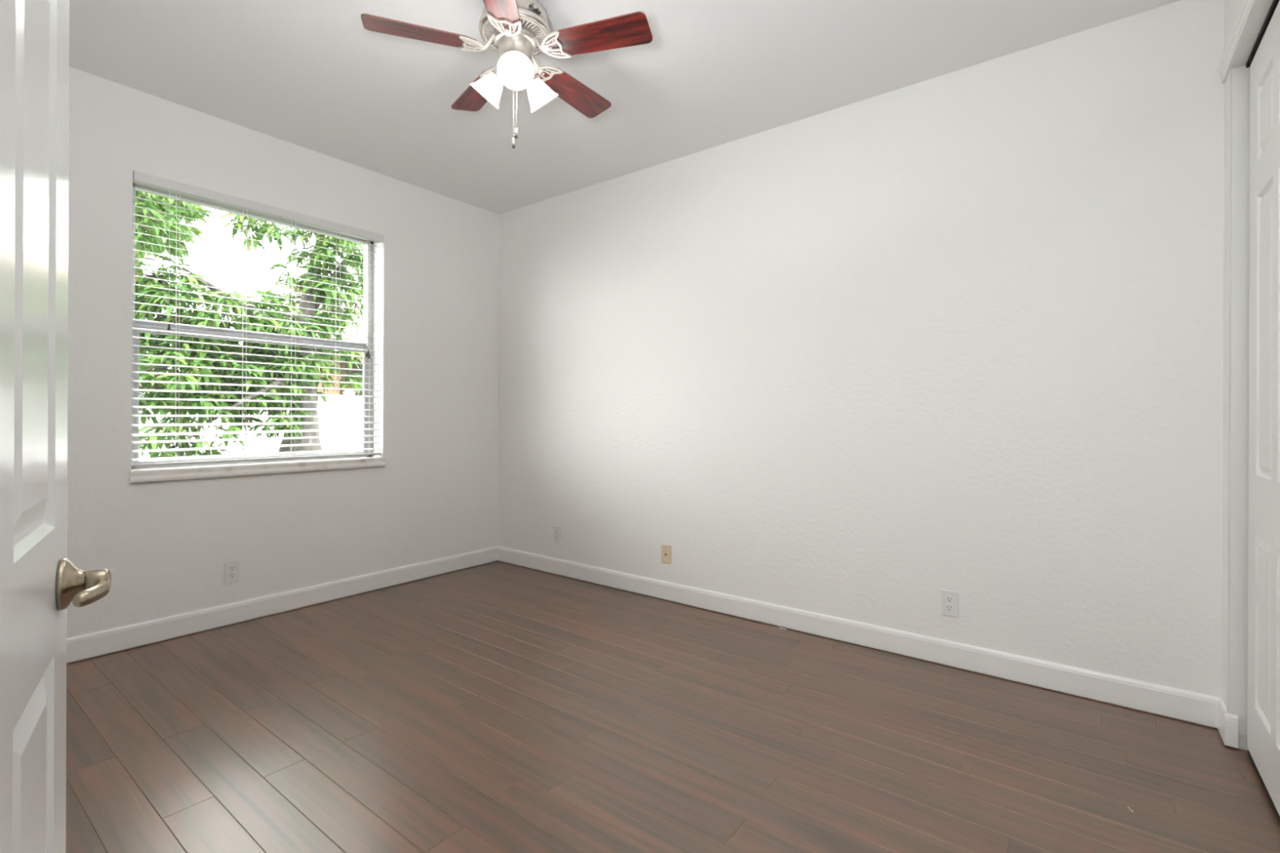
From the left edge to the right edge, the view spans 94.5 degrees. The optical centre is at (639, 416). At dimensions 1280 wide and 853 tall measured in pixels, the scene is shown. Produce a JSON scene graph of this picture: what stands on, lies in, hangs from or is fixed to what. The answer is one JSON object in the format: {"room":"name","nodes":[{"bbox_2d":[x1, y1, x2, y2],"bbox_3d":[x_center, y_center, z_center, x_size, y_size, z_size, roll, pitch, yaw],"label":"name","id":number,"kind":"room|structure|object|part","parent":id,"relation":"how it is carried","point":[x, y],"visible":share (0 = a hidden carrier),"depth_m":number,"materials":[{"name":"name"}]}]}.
{"room":"empty bedroom","nodes":[
{"label":"empty bedroom","id":0,"kind":"room"},
{"bbox_2d":[66,66,498,663],"bbox_3d":[-2.553,-0.137,2.978,0.200,3.240,4.750,0,0,37],"label":"wall","id":1,"kind":"structure","parent":0,"point":[165,547],"depth_m":3.40,"materials":[{"name":"white paint"}]},
{"bbox_2d":[224,560,239,583],"bbox_3d":[-2.230,0.847,3.234,0.008,0.115,0.070,0,0,37],"label":"wall outlet","id":2,"kind":"object","parent":1,"relation":"attached to","point":[231,568],"visible":1,"depth_m":3.23,"materials":[{"name":"white plastic"}]},
{"bbox_2d":[228,572,235,578],"bbox_3d":[-2.230,0.866,3.234,0.008,0.034,0.034,0,0,37],"label":"socket","id":3,"kind":"object","parent":2,"relation":"attached to","point":[231,575],"depth_m":3.23,"materials":[{"name":"grey plastic"}]},
{"bbox_2d":[228,564,235,571],"bbox_3d":[-2.230,0.827,3.234,0.008,0.034,0.034,0,0,37],"label":"socket","id":4,"kind":"object","parent":2,"relation":"attached to","point":[231,567],"depth_m":3.23,"materials":[{"name":"grey plastic"}]},
{"bbox_2d":[131,182,373,469],"bbox_3d":[-2.222,-0.462,3.509,0.060,1.488,1.293,0,0,37],"label":"window","id":5,"kind":"structure","parent":1,"relation":"in","point":[135,324],"depth_m":3.46,"materials":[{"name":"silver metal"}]},
{"bbox_3d":[-2.234,-0.474,3.518,0.026,0.046,1.217,0,0,37],"label":"sash","id":6,"kind":"part","parent":5,"relation":"part of","materials":[{"name":"silver metal"}]},
{"bbox_3d":[-2.214,-0.107,3.501,0.026,0.725,1.217,0,0,37],"label":"sash","id":7,"kind":"part","parent":5,"relation":"part of","materials":[{"name":"glass"}]},
{"bbox_2d":[131,170,383,467],"bbox_3d":[-2.114,-0.477,3.427,0.071,1.456,1.288,0,0,37],"label":"blind","id":8,"kind":"object","parent":5,"relation":"attached to","point":[140,178],"visible":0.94,"depth_m":3.32,"materials":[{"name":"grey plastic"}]},
{"bbox_3d":[-2.396,-0.816,3.011,0.003,0.685,0.002,0,0,37],"label":"tilt cord","id":9,"kind":"part","parent":8,"relation":"part of","materials":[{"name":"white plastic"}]},
{"bbox_3d":[-2.398,-0.459,3.068,0.055,1.409,0.003,0,0,37],"label":"ladder cord","id":10,"kind":"part","parent":8,"relation":"part of","materials":[{"name":"white fabric"}]},
{"bbox_3d":[-2.213,-0.459,3.311,0.055,1.409,0.003,0,0,37],"label":"ladder cord","id":11,"kind":"part","parent":8,"relation":"part of","materials":[{"name":"white fabric"}]},
{"bbox_3d":[-2.124,0.244,3.431,0.050,0.014,1.277,0,0,37],"label":"rail","id":12,"kind":"part","parent":8,"relation":"part of","materials":[{"name":"grey"}]},
{"bbox_3d":[-2.058,-0.458,3.513,0.055,1.409,0.003,0,0,37],"label":"ladder cord","id":13,"kind":"part","parent":8,"relation":"part of","materials":[{"name":"white fabric"}]},
{"bbox_3d":[-1.900,-0.457,3.720,0.055,1.409,0.003,0,0,37],"label":"ladder cord","id":14,"kind":"part","parent":8,"relation":"part of","materials":[{"name":"white fabric"}]},
{"bbox_3d":[-1.770,-0.784,3.830,0.003,0.742,0.002,0,0,37],"label":"lift cord","id":15,"kind":"part","parent":8,"relation":"part of","materials":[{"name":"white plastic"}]},
{"bbox_3d":[-1.764,-0.788,3.837,0.003,0.734,0.002,0,0,37],"label":"lift cord","id":16,"kind":"part","parent":8,"relation":"part of","materials":[{"name":"white fabric"}]},
{"bbox_3d":[-1.762,-0.794,3.841,0.003,0.722,0.002,0,0,37],"label":"lift cord","id":17,"kind":"part","parent":8,"relation":"part of","materials":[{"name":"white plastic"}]},
{"bbox_3d":[-1.758,-0.781,3.845,0.003,0.748,0.002,0,0,37],"label":"lift cord","id":18,"kind":"part","parent":8,"relation":"part of","materials":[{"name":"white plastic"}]},
{"bbox_3d":[-1.766,-0.457,3.895,0.055,1.410,0.003,0,0,37],"label":"ladder cord","id":19,"kind":"part","parent":8,"relation":"part of","materials":[{"name":"white fabric"}]},
{"bbox_2d":[129,457,386,484],"bbox_3d":[-2.142,0.299,3.444,0.159,0.060,1.307,0,0,37],"label":"window sill","id":20,"kind":"structure","parent":1,"relation":"attached to","point":[190,473],"depth_m":3.29,"materials":[{"name":"stone"}]},
{"bbox_2d":[66,546,497,662],"bbox_3d":[-2.064,1.075,3.450,0.012,0.109,3.100,0,0,37],"label":"baseboard","id":21,"kind":"structure","parent":1,"relation":"attached to","point":[97,643],"depth_m":3.31,"materials":[{"name":"white paint"}]},
{"bbox_2d":[69,0,1181,214],"bbox_3d":[-0.248,-1.657,1.127,5.700,0.120,4.600,0,0,37],"label":"ceiling","id":22,"kind":"structure","parent":0,"point":[308,74],"depth_m":2.71,"materials":[{"name":"white paint"}]},
{"bbox_2d":[360,0,653,148],"bbox_3d":[-0.462,-1.312,2.287,1.039,0.573,1.005,0,0,37],"label":"ceiling fan","id":23,"kind":"object","parent":22,"relation":"hanging from","point":[519,30],"visible":1,"depth_m":2.19,"materials":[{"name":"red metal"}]},
{"bbox_3d":[-0.791,-1.391,2.149,0.397,0.006,0.133,0,12,-19],"label":"blade","id":24,"kind":"part","parent":23,"relation":"part of","materials":[{"name":"brown wood"}]},
{"bbox_3d":[-0.678,-1.391,2.525,0.133,0.006,0.397,-15,9,-36],"label":"blade","id":25,"kind":"part","parent":23,"relation":"part of","materials":[{"name":"brown wood"}]},
{"bbox_3d":[-0.593,-1.265,2.291,0.128,0.128,0.126,0,0,37],"label":"lamp shade","id":26,"kind":"part","parent":23,"relation":"part of","materials":[{"name":"white glass"}]},
{"bbox_3d":[-0.469,-1.390,1.926,0.133,0.006,0.397,12,0,-1],"label":"blade","id":27,"kind":"part","parent":23,"relation":"part of","materials":[{"name":"brown wood"}]},
{"bbox_3d":[-0.483,-1.185,2.259,0.006,0.247,0.004,0,0,-13],"label":"pull chain","id":28,"kind":"part","parent":23,"relation":"part of","materials":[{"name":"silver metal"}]},
{"bbox_3d":[-0.452,-1.264,2.135,0.125,0.128,0.121,0,0,37],"label":"lamp shade","id":29,"kind":"part","parent":23,"relation":"part of","materials":[{"name":"white glass"}]},
{"bbox_3d":[-0.452,-1.282,2.161,0.048,0.068,0.064,0,0,10],"label":"bulb","id":30,"kind":"part","parent":23,"relation":"part of","materials":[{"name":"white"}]},
{"bbox_3d":[-0.471,-1.205,2.260,0.006,0.211,0.004,0,0,-13],"label":"pull chain","id":31,"kind":"part","parent":23,"relation":"part of","materials":[{"name":"silver metal"}]},
{"bbox_3d":[-0.388,-1.264,2.349,0.126,0.129,0.119,0,0,-7],"label":"lamp shade","id":32,"kind":"part","parent":23,"relation":"part of","materials":[{"name":"white glass"}]},
{"bbox_3d":[-0.286,-1.389,2.534,0.133,0.006,0.397,-14,-8,34],"label":"blade","id":33,"kind":"part","parent":23,"relation":"part of","materials":[{"name":"brown wood"}]},
{"bbox_3d":[-0.157,-1.389,2.163,0.397,0.006,0.133,0,-12,17],"label":"blade","id":34,"kind":"part","parent":23,"relation":"part of","materials":[{"name":"brown wood"}]},
{"bbox_2d":[66,560,1279,852],"bbox_3d":[-0.283,1.168,1.097,5.700,0.050,4.676,0,0,37],"label":"floor","id":35,"kind":"structure","parent":0,"point":[497,706],"depth_m":2.08,"materials":[{"name":"brown wood"}]},
{"bbox_2d":[497,0,1224,728],"bbox_3d":[0.910,-0.272,3.227,5.000,2.940,0.150,0,0,37],"label":"wall","id":36,"kind":"structure","parent":0,"point":[961,331],"depth_m":2.81,"materials":[{"name":"white paint"}]},
{"bbox_2d":[553,525,560,542],"bbox_3d":[-0.599,0.849,4.277,0.070,0.115,0.008,0,0,37],"label":"wall outlet","id":37,"kind":"object","parent":36,"relation":"attached to","point":[557,530],"visible":1,"depth_m":4.27,"materials":[{"name":"white plastic"}]},
{"bbox_2d":[661,544,671,564],"bbox_3d":[0.162,0.859,3.691,0.070,0.115,0.016,0,0,37],"label":"cable jack","id":38,"kind":"object","parent":36,"relation":"attached to","point":[666,549],"visible":1,"depth_m":3.69,"materials":[{"name":"beige plastic"}]},
{"bbox_2d":[497,546,1219,727],"bbox_3d":[0.506,1.085,3.430,4.120,0.109,0.012,0,0,37],"label":"baseboard","id":39,"kind":"structure","parent":36,"relation":"attached to","point":[1198,708],"depth_m":2.80,"materials":[{"name":"white paint"}]},
{"bbox_2d":[941,589,958,617],"bbox_3d":[1.428,0.861,2.728,0.070,0.115,0.008,0,0,37],"label":"wall outlet","id":40,"kind":"object","parent":36,"relation":"attached to","point":[949,599],"visible":1,"depth_m":2.73,"materials":[{"name":"white plastic"}]},
{"bbox_2d":[945,604,953,611],"bbox_3d":[1.428,0.880,2.728,0.034,0.034,0.008,0,0,37],"label":"socket","id":41,"kind":"object","parent":40,"relation":"attached to","point":[948,607],"depth_m":2.73,"materials":[{"name":"grey plastic"}]},
{"bbox_2d":[945,595,953,603],"bbox_3d":[1.428,0.841,2.728,0.034,0.034,0.008,0,0,37],"label":"socket","id":42,"kind":"object","parent":40,"relation":"attached to","point":[948,598],"depth_m":2.73,"materials":[{"name":"grey plastic"}]},
{"bbox_2d":[1221,0,1243,706],"bbox_3d":[1.528,-0.220,0.709,0.800,2.840,3.100,0,0,37],"label":"wall","id":43,"kind":"structure","parent":0,"point":[1232,7],"depth_m":2.14,"materials":[{"name":"white paint"}]},
{"bbox_2d":[1217,697,1238,748],"bbox_3d":[2.103,1.092,2.118,0.034,0.109,0.157,0,0,37],"label":"baseboard","id":44,"kind":"structure","parent":43,"relation":"attached to","point":[1227,723],"depth_m":2.06,"materials":[{"name":"white paint"}]},
{"bbox_2d":[1218,0,1258,84],"bbox_3d":[1.435,-1.255,1.256,0.018,0.070,2.290,0,0,37],"label":"trim","id":45,"kind":"structure","parent":43,"relation":"attached to","point":[1248,6],"depth_m":1.93,"materials":[{"name":"white paint"}]},
{"bbox_2d":[1226,0,1273,750],"bbox_3d":[1.468,-0.044,1.198,0.119,2.388,2.141,0,0,37],"label":"trim","id":46,"kind":"structure","parent":43,"relation":"attached to","point":[1239,76],"depth_m":2.06,"materials":[{"name":"white paint"}]},
{"bbox_2d":[1245,0,1279,68],"bbox_3d":[1.487,-1.229,1.188,0.074,0.042,2.105,0,0,37],"label":"trim","id":47,"kind":"structure","parent":43,"relation":"attached to","point":[1275,2],"depth_m":1.86,"materials":[{"name":"black"}]},
{"bbox_2d":[1247,750,1279,824],"bbox_3d":[1.471,1.143,1.174,0.071,0.014,2.075,0,0,37],"label":"trim","id":48,"kind":"structure","parent":43,"relation":"attached to","point":[1277,816],"depth_m":1.82,"materials":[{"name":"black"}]},
{"bbox_2d":[1247,0,1279,815],"bbox_3d":[1.863,-0.035,1.716,0.030,2.317,0.724,0,0,37],"label":"door","id":49,"kind":"structure","parent":43,"relation":"in","point":[1264,432],"depth_m":1.82,"materials":[{"name":"white paint"}]},
{"bbox_3d":[-1.404,-0.232,0.924,4.120,2.840,0.120,0,0,37],"label":"wall","id":50,"kind":"structure","parent":0,"visible":0},
{"bbox_2d":[0,0,111,852],"bbox_3d":[-0.536,0.118,0.503,0.084,2.023,0.745,0,0,-38],"label":"door","id":51,"kind":"structure","parent":50,"relation":"in","point":[38,582],"depth_m":0.62,"materials":[{"name":"white paint"}]},
{"bbox_3d":[-0.724,0.212,0.755,0.024,0.065,0.065,0,0,-38],"label":"handle","id":52,"kind":"part","parent":51,"relation":"part of","materials":[{"name":"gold metal"}]},
{"bbox_3d":[-0.685,0.218,0.742,0.024,0.026,0.085,0,0,-30],"label":"lever","id":53,"kind":"part","parent":51,"relation":"part of","materials":[{"name":"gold metal"}]},
{"label":"outside","id":54,"kind":"structure","parent":0,"visible":0},
{"bbox_3d":[-6.958,1.515,10.398,15.800,0.100,30.000,0,0,37],"label":"ground","id":55,"kind":"structure","parent":54,"visible":0},
{"bbox_2d":[140,250,191,448],"bbox_3d":[-13.423,-1.362,9.621,4.450,5.600,8.900,0,0,37],"label":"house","id":56,"kind":"structure","parent":55,"relation":"on","point":[152,258],"depth_m":11.50,"materials":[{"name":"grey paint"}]},
{"bbox_2d":[134,193,216,388],"bbox_3d":[-7.324,-1.246,8.714,1.852,5.420,1.778,0,0,37],"label":"shade tree","id":57,"kind":"object","parent":55,"relation":"on","point":[180,245],"visible":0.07,"depth_m":8.99,"materials":[{"name":"green plant"}]},
{"bbox_2d":[134,190,364,461],"bbox_3d":[-4.120,-0.485,6.000,1.950,3.924,3.070,0,0,37],"label":"tree","id":58,"kind":"object","parent":55,"relation":"on","point":[139,202],"visible":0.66,"depth_m":5.66,"materials":[{"name":"green plant"}]},
{"bbox_2d":[138,384,362,457],"bbox_3d":[-5.033,0.523,8.136,0.130,1.900,7.938,0,0,37],"label":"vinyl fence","id":59,"kind":"object","parent":55,"relation":"on","point":[345,399],"visible":0.04,"depth_m":8.65,"materials":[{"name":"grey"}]},
{"bbox_3d":[-5.864,0.519,7.048,0.130,1.900,0.130,0,0,37],"label":"post","id":60,"kind":"part","parent":59,"relation":"part of","materials":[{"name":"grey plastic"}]},
{"bbox_3d":[-5.071,-0.262,8.081,0.044,0.090,7.800,0,0,37],"label":"rail","id":61,"kind":"part","parent":59,"relation":"part of","materials":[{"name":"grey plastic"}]},
{"bbox_3d":[-4.407,0.526,8.955,0.130,1.900,0.130,0,0,37],"label":"post","id":62,"kind":"part","parent":59,"relation":"part of","materials":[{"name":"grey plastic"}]},
{"bbox_2d":[179,268,363,457],"bbox_3d":[-7.243,-0.991,15.973,6.560,4.910,8.300,0,0,37],"label":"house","id":63,"kind":"structure","parent":55,"relation":"on","point":[211,275],"depth_m":13.27,"materials":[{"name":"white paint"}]},
{"bbox_3d":[-5.923,-0.761,13.201,0.015,1.080,1.400,0,0,37],"label":"pane","id":64,"kind":"part","parent":63,"relation":"part of","materials":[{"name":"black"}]}
]}

